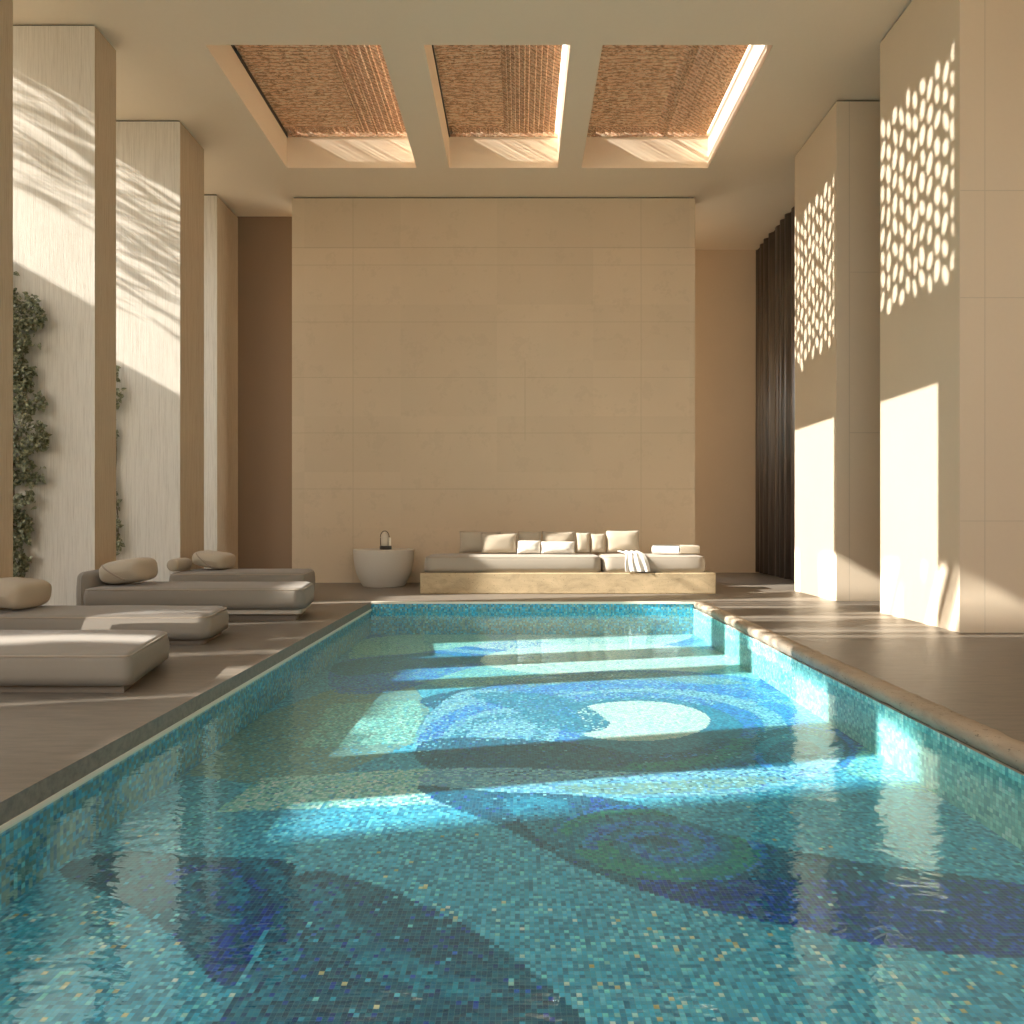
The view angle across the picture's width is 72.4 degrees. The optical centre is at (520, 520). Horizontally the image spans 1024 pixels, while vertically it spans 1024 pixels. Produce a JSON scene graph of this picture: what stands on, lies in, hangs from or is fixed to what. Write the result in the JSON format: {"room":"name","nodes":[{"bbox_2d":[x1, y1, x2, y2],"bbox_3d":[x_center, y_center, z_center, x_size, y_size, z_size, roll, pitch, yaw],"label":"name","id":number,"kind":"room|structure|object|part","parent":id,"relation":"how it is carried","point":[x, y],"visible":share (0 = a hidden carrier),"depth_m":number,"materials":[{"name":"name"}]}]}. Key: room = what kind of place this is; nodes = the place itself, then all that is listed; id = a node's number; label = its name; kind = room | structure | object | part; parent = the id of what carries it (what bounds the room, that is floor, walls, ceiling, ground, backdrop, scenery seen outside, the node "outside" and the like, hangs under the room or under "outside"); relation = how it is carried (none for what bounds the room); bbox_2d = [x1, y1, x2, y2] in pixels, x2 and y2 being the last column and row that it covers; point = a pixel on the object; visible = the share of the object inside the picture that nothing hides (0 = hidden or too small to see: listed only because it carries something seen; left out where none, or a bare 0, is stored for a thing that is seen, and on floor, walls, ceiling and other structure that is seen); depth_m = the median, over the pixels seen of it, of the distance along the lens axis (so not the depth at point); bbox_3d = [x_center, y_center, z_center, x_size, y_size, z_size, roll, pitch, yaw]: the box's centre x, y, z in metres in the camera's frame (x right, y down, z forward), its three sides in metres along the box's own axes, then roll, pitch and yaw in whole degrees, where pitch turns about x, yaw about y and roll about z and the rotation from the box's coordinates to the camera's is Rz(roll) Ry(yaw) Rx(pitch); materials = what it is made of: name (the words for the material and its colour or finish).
{"room":"indoor swimming pool","nodes":[
{"label":"indoor swimming pool","id":0,"kind":"room"},
{"bbox_2d":[0,0,12,609],"bbox_3d":[-4.925,-2.125,6.025,0.850,6.250,0.350,0,0,0],"label":"pillar","id":1,"kind":"structure","parent":0,"point":[6,6],"depth_m":6.12,"materials":[{"name":"stone"}]},
{"bbox_2d":[13,25,115,604],"bbox_3d":[-5.060,-2.125,7.585,1.120,6.250,0.390,0,0,0],"label":"pillar","id":2,"kind":"structure","parent":0,"point":[64,76],"depth_m":7.39,"materials":[{"name":"stone"}]},
{"bbox_2d":[13,271,51,577],"bbox_3d":[-5.287,-0.880,7.245,0.754,3.763,0.281,0,0,0],"label":"ivy plant","id":3,"kind":"object","parent":2,"relation":"attached to","point":[22,520],"visible":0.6,"depth_m":7.26,"materials":[{"name":"green plant"}]},
{"bbox_3d":[-5.469,-0.740,7.358,0.375,3.483,0.038,0,0,0],"label":"stem","id":4,"kind":"part","parent":3,"relation":"part of","materials":[{"name":"brown plant"}]},
{"bbox_2d":[116,121,203,581],"bbox_3d":[-5.040,-2.125,9.505,1.160,6.250,0.690,0,0,0],"label":"pillar","id":5,"kind":"structure","parent":0,"point":[160,164],"depth_m":9.16,"materials":[{"name":"stone"}]},
{"bbox_2d":[116,365,126,555],"bbox_3d":[-5.389,-0.512,9.022,0.534,3.028,0.269,0,0,0],"label":"ivy plant","id":6,"kind":"object","parent":5,"relation":"attached to","point":[118,522],"visible":0.06,"depth_m":9.07,"materials":[{"name":"green plant"}]},
{"bbox_3d":[-5.447,-0.320,9.128,0.419,2.643,0.038,0,0,0],"label":"stem","id":7,"kind":"part","parent":6,"relation":"part of","materials":[{"name":"brown plant"}]},
{"bbox_2d":[0,613,368,910],"bbox_3d":[-1.870,1.240,3.570,0.001,0.320,10.140,0,0,0],"label":"wall","id":8,"kind":"structure","parent":0,"point":[39,844],"depth_m":3.40,"materials":[{"name":"tile"}]},
{"bbox_2d":[0,609,371,833],"bbox_3d":[-1.860,1.095,3.570,0.030,0.025,10.140,0,0,0],"label":"pool edge","id":9,"kind":"structure","parent":8,"relation":"attached to","point":[39,806],"depth_m":3.36,"materials":[{"name":"stone"}]},
{"bbox_2d":[204,195,237,568],"bbox_3d":[-5.540,-2.125,11.655,1.320,6.250,0.830,0,0,0],"label":"pillar","id":10,"kind":"structure","parent":0,"point":[220,223],"depth_m":11.37,"materials":[{"name":"stone"}]},
{"bbox_2d":[238,217,291,568],"bbox_3d":[-4.650,-2.125,12.185,1.900,6.250,0.230,0,0,0],"label":"wall","id":11,"kind":"structure","parent":0,"point":[264,243],"depth_m":12.07,"materials":[{"name":"brown paint"}]},
{"bbox_2d":[13,0,911,249],"bbox_3d":[0.200,-5.555,4.000,12.800,0.610,20.000,0,0,0],"label":"ceiling","id":12,"kind":"structure","parent":0,"point":[176,60],"depth_m":8.66,"materials":[{"name":"paint"}]},
{"bbox_2d":[231,45,406,136],"bbox_3d":[-2.515,-5.773,9.059,1.930,0.137,2.702,0,0,0],"label":"woven panel","id":13,"kind":"object","parent":12,"relation":"attached to","point":[327,90],"visible":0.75,"depth_m":9.29,"materials":[{"name":"brown wicker"}]},
{"bbox_3d":[-2.515,-5.732,9.065,1.930,0.055,2.690,0,0,0],"label":"edge frame","id":14,"kind":"part","parent":13,"relation":"part of","materials":[{"name":"brown metal"}]},
{"bbox_2d":[432,45,562,136],"bbox_3d":[-0.260,-5.774,9.060,1.620,0.138,2.700,0,0,0],"label":"woven panel","id":15,"kind":"object","parent":12,"relation":"attached to","point":[510,90],"visible":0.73,"depth_m":9.30,"materials":[{"name":"brown wicker"}]},
{"bbox_3d":[-0.260,-5.732,9.065,1.620,0.055,2.690,0,0,0],"label":"edge frame","id":16,"kind":"part","parent":15,"relation":"part of","materials":[{"name":"brown metal"}]},
{"bbox_2d":[587,45,748,136],"bbox_3d":[1.840,-5.774,9.061,1.880,0.137,2.699,0,0,0],"label":"woven panel","id":17,"kind":"object","parent":12,"relation":"attached to","point":[661,89],"visible":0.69,"depth_m":9.31,"materials":[{"name":"brown wicker"}]},
{"bbox_2d":[755,206,794,579],"bbox_3d":[4.597,-2.135,12.210,0.231,6.229,2.620,0,0,0],"label":"curtain","id":18,"kind":"object","parent":12,"relation":"hanging from","point":[775,258],"visible":0.7,"depth_m":12.43,"materials":[{"name":"fabric"}]},
{"bbox_2d":[292,197,694,582],"bbox_3d":[-0.445,-2.125,11.490,6.530,6.250,0.300,0,0,0],"label":"wall","id":19,"kind":"structure","parent":0,"point":[460,364],"depth_m":11.34,"materials":[{"name":"beige stone"}]},
{"bbox_2d":[0,634,1023,1023],"bbox_3d":[0.130,1.400,3.570,4.000,0.001,10.140,0,0,0],"label":"swimming pool","id":20,"kind":"structure","parent":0,"point":[427,828],"depth_m":2.82,"materials":[{"name":"liquid"}]},
{"bbox_2d":[0,573,1023,825],"bbox_3d":[-1.250,1.042,4.000,15.500,0.085,20.000,0,0,0],"label":"floor","id":21,"kind":"structure","parent":0,"point":[50,741],"depth_m":4.75,"materials":[{"name":"stone"}]},
{"bbox_2d":[0,630,169,692],"bbox_3d":[-3.332,0.868,4.495,2.153,0.263,0.946,0,0,0],"label":"sun lounger","id":22,"kind":"object","parent":21,"relation":"on","point":[90,661],"visible":1,"depth_m":4.08,"materials":[{"name":"beige fabric"}]},
{"bbox_2d":[0,605,228,644],"bbox_3d":[-3.503,0.870,5.960,1.989,0.260,0.736,0,0,0],"label":"sun lounger","id":23,"kind":"object","parent":21,"relation":"on","point":[184,625],"visible":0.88,"depth_m":5.61,"materials":[{"name":"beige fabric"}]},
{"bbox_2d":[0,577,51,608],"bbox_3d":[-4.285,0.608,5.920,0.405,0.255,0.500,0,0,0],"label":"cushion","id":24,"kind":"object","parent":23,"relation":"on","point":[15,592],"visible":1,"depth_m":5.80,"materials":[{"name":"beige fabric"}]},
{"bbox_2d":[76,569,313,620],"bbox_3d":[-3.324,0.752,7.340,2.328,0.496,0.836,0,0,0],"label":"sun lounger","id":25,"kind":"object","parent":21,"relation":"on","point":[285,600],"visible":0.62,"depth_m":6.95,"materials":[{"name":"beige fabric"}]},
{"bbox_3d":[-4.395,0.742,7.360,0.186,0.476,0.736,0,0,0],"label":"backrest","id":26,"kind":"part","parent":25,"relation":"part of","materials":[{"name":"beige fabric"}]},
{"bbox_2d":[99,557,157,583],"bbox_3d":[-4.074,0.514,7.275,0.445,0.267,0.490,0,0,0],"label":"cushion","id":27,"kind":"object","parent":25,"relation":"on","point":[144,568],"visible":1,"depth_m":7.08,"materials":[{"name":"beige fabric"}]},
{"bbox_2d":[83,581,313,608],"bbox_3d":[-3.264,0.762,7.340,2.208,0.226,0.836,0,0,0],"label":"seat cushion","id":28,"kind":"object","parent":25,"relation":"on","point":[285,594],"depth_m":6.93,"materials":[{"name":"beige fabric"}]},
{"bbox_3d":[-3.264,0.904,7.340,2.132,0.052,0.760,0,0,0],"label":"plate","id":29,"kind":"part","parent":25,"relation":"part of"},
{"bbox_2d":[169,568,314,590],"bbox_3d":[-3.558,0.817,9.125,1.719,0.366,0.866,0,0,0],"label":"sun lounger","id":30,"kind":"object","parent":21,"relation":"on","point":[202,574],"visible":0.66,"depth_m":8.71,"materials":[{"name":"beige fabric"}]},
{"bbox_2d":[167,557,191,570],"bbox_3d":[-4.355,0.553,8.930,0.160,0.160,0.400,0,0,0],"label":"bolster","id":31,"kind":"object","parent":30,"relation":"on","point":[178,564],"visible":1,"depth_m":8.79,"materials":[{"name":"beige fabric"}]},
{"bbox_2d":[192,550,235,568],"bbox_3d":[-4.014,0.508,9.155,0.444,0.241,0.510,0,0,0],"label":"cushion","id":32,"kind":"object","parent":30,"relation":"on","point":[208,558],"visible":1,"depth_m":8.95,"materials":[{"name":"beige fabric"}]},
{"bbox_2d":[353,548,413,587],"bbox_3d":[-2.110,0.716,10.780,0.926,0.568,0.926,0,0,0],"label":"side table","id":33,"kind":"object","parent":21,"relation":"on","point":[374,567],"visible":0.88,"depth_m":10.43,"materials":[{"name":"stone"}]},
{"bbox_2d":[380,531,391,549],"bbox_3d":[-2.049,0.288,10.600,0.180,0.288,0.180,0,0,0],"label":"lantern","id":34,"kind":"object","parent":33,"relation":"on","point":[385,540],"visible":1,"depth_m":10.55,"materials":[{"name":"brown metal"}]},
{"bbox_3d":[-2.061,0.265,10.600,0.120,0.215,0.120,0,0,0],"label":"glass","id":35,"kind":"part","parent":34,"relation":"part of","materials":[{"name":"beige"}]},
{"bbox_2d":[371,601,694,603],"bbox_3d":[0.155,1.010,8.658,4.010,0.025,0.065,0,0,0],"label":"pool edge","id":36,"kind":"structure","parent":21,"relation":"on","point":[372,602],"depth_m":8.63,"materials":[{"name":"stone"}]},
{"bbox_2d":[420,570,715,593],"bbox_3d":[0.643,0.856,10.455,4.054,0.288,1.730,0,0,0],"label":"stone platform","id":37,"kind":"object","parent":21,"relation":"on","point":[601,582],"visible":0.76,"depth_m":9.59,"materials":[{"name":"stone"}]},
{"bbox_2d":[424,553,600,572],"bbox_3d":[-0.113,0.592,10.070,2.471,0.240,0.876,0,0,0],"label":"mattress","id":38,"kind":"object","parent":37,"relation":"on","point":[446,562],"visible":0.98,"depth_m":9.64,"materials":[{"name":"beige fabric"}]},
{"bbox_2d":[459,532,500,552],"bbox_3d":[-0.602,0.311,10.295,0.618,0.312,0.219,0,0,-7],"label":"cushion","id":39,"kind":"object","parent":38,"relation":"on","point":[469,541],"visible":0.62,"depth_m":10.22,"materials":[{"name":"beige fabric"}]},
{"bbox_2d":[481,534,516,552],"bbox_3d":[-0.316,0.324,10.085,0.518,0.286,0.166,0,0,-1],"label":"cushion","id":40,"kind":"object","parent":38,"relation":"on","point":[491,543],"visible":1,"depth_m":10.03,"materials":[{"name":"beige fabric"}]},
{"bbox_2d":[517,540,540,553],"bbox_3d":[0.115,0.374,10.054,0.344,0.186,0.154,0,0,0],"label":"cushion","id":41,"kind":"object","parent":38,"relation":"on","point":[523,546],"visible":1,"depth_m":10.00,"materials":[{"name":"white fabric"}]},
{"bbox_2d":[518,532,540,549],"bbox_3d":[0.124,0.311,10.298,0.341,0.312,0.191,0,0,-6],"label":"cushion","id":42,"kind":"object","parent":38,"relation":"on","point":[523,536],"visible":0.56,"depth_m":10.24,"materials":[{"name":"beige fabric"}]},
{"bbox_2d":[541,542,574,553],"bbox_3d":[0.532,0.381,10.027,0.494,0.173,0.160,0,0,2],"label":"cushion","id":43,"kind":"object","parent":38,"relation":"on","point":[547,547],"visible":1,"depth_m":9.97,"materials":[{"name":"white fabric"}]},
{"bbox_2d":[542,532,574,541],"bbox_3d":[0.550,0.311,10.293,0.486,0.312,0.212,0,0,-2],"label":"cushion","id":44,"kind":"object","parent":38,"relation":"on","point":[547,536],"visible":0.48,"depth_m":10.23,"materials":[{"name":"beige fabric"}]},
{"bbox_2d":[576,533,589,552],"bbox_3d":[0.910,0.318,10.294,0.205,0.298,0.166,0,0,0],"label":"cushion","id":45,"kind":"object","parent":38,"relation":"on","point":[582,539],"visible":1,"depth_m":10.24,"materials":[{"name":"beige fabric"}]},
{"bbox_2d":[590,534,604,552],"bbox_3d":[1.130,0.326,10.294,0.223,0.283,0.167,0,0,4],"label":"cushion","id":46,"kind":"object","parent":38,"relation":"on","point":[597,540],"visible":1,"depth_m":10.23,"materials":[{"name":"beige fabric"}]},
{"bbox_2d":[598,553,704,572],"bbox_3d":[1.847,0.593,10.070,1.441,0.238,0.876,0,0,0],"label":"mattress","id":47,"kind":"object","parent":37,"relation":"on","point":[610,563],"visible":0.77,"depth_m":9.64,"materials":[{"name":"beige fabric"}]},
{"bbox_2d":[606,531,639,552],"bbox_3d":[1.497,0.303,10.295,0.501,0.327,0.216,0,0,-5],"label":"cushion","id":48,"kind":"object","parent":47,"relation":"on","point":[616,540],"visible":0.95,"depth_m":10.22,"materials":[{"name":"beige fabric"}]},
{"bbox_2d":[618,550,649,571],"bbox_3d":[1.586,0.560,9.878,0.373,0.272,0.636,0,0,0],"label":"throw blanket","id":49,"kind":"object","parent":47,"relation":"on","point":[635,561],"visible":1,"depth_m":9.60,"materials":[{"name":"white fabric"}]},
{"bbox_2d":[652,545,679,553],"bbox_3d":[2.052,0.403,9.903,0.380,0.128,0.120,0,0,26],"label":"rolled towel","id":50,"kind":"object","parent":47,"relation":"on","point":[656,549],"visible":1,"depth_m":9.86,"materials":[{"name":"white fabric"}]},
{"bbox_2d":[680,545,699,553],"bbox_3d":[2.415,0.413,10.200,0.290,0.116,0.400,0,0,0],"label":"block","id":51,"kind":"object","parent":47,"relation":"on","point":[684,549],"visible":0.73,"depth_m":10.00,"materials":[{"name":"beige fabric"}]},
{"bbox_2d":[694,602,1023,775],"bbox_3d":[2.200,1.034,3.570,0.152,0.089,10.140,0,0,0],"label":"pool edge","id":52,"kind":"structure","parent":21,"relation":"attached to","point":[1008,750],"depth_m":4.02,"materials":[{"name":"stone"}]},
{"bbox_2d":[369,604,693,633],"bbox_3d":[0.130,1.210,8.640,4.000,0.380,0.001,0,0,0],"label":"wall","id":53,"kind":"structure","parent":0,"point":[383,618],"depth_m":8.64,"materials":[{"name":"tile"}]},
{"bbox_2d":[695,250,758,572],"bbox_3d":[4.160,-2.125,13.680,4.680,6.250,0.240,0,0,0],"label":"wall","id":54,"kind":"structure","parent":0,"point":[725,280],"depth_m":13.56,"materials":[{"name":"paint"}]},
{"bbox_2d":[795,101,879,600],"bbox_3d":[5.065,-2.125,9.385,2.270,6.250,1.330,0,0,0],"label":"pillar","id":55,"kind":"structure","parent":0,"point":[837,169],"depth_m":8.72,"materials":[{"name":"beige stone"}]},
{"bbox_2d":[694,609,1023,850],"bbox_3d":[2.130,1.240,3.570,0.001,0.320,10.140,0,0,0],"label":"wall","id":56,"kind":"structure","parent":0,"point":[984,789],"depth_m":3.98,"materials":[{"name":"tile"}]},
{"bbox_2d":[880,0,1023,632],"bbox_3d":[5.065,-2.125,6.965,2.270,6.250,1.390,0,0,0],"label":"pillar","id":57,"kind":"structure","parent":0,"point":[952,71],"depth_m":6.41,"materials":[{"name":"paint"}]}
]}

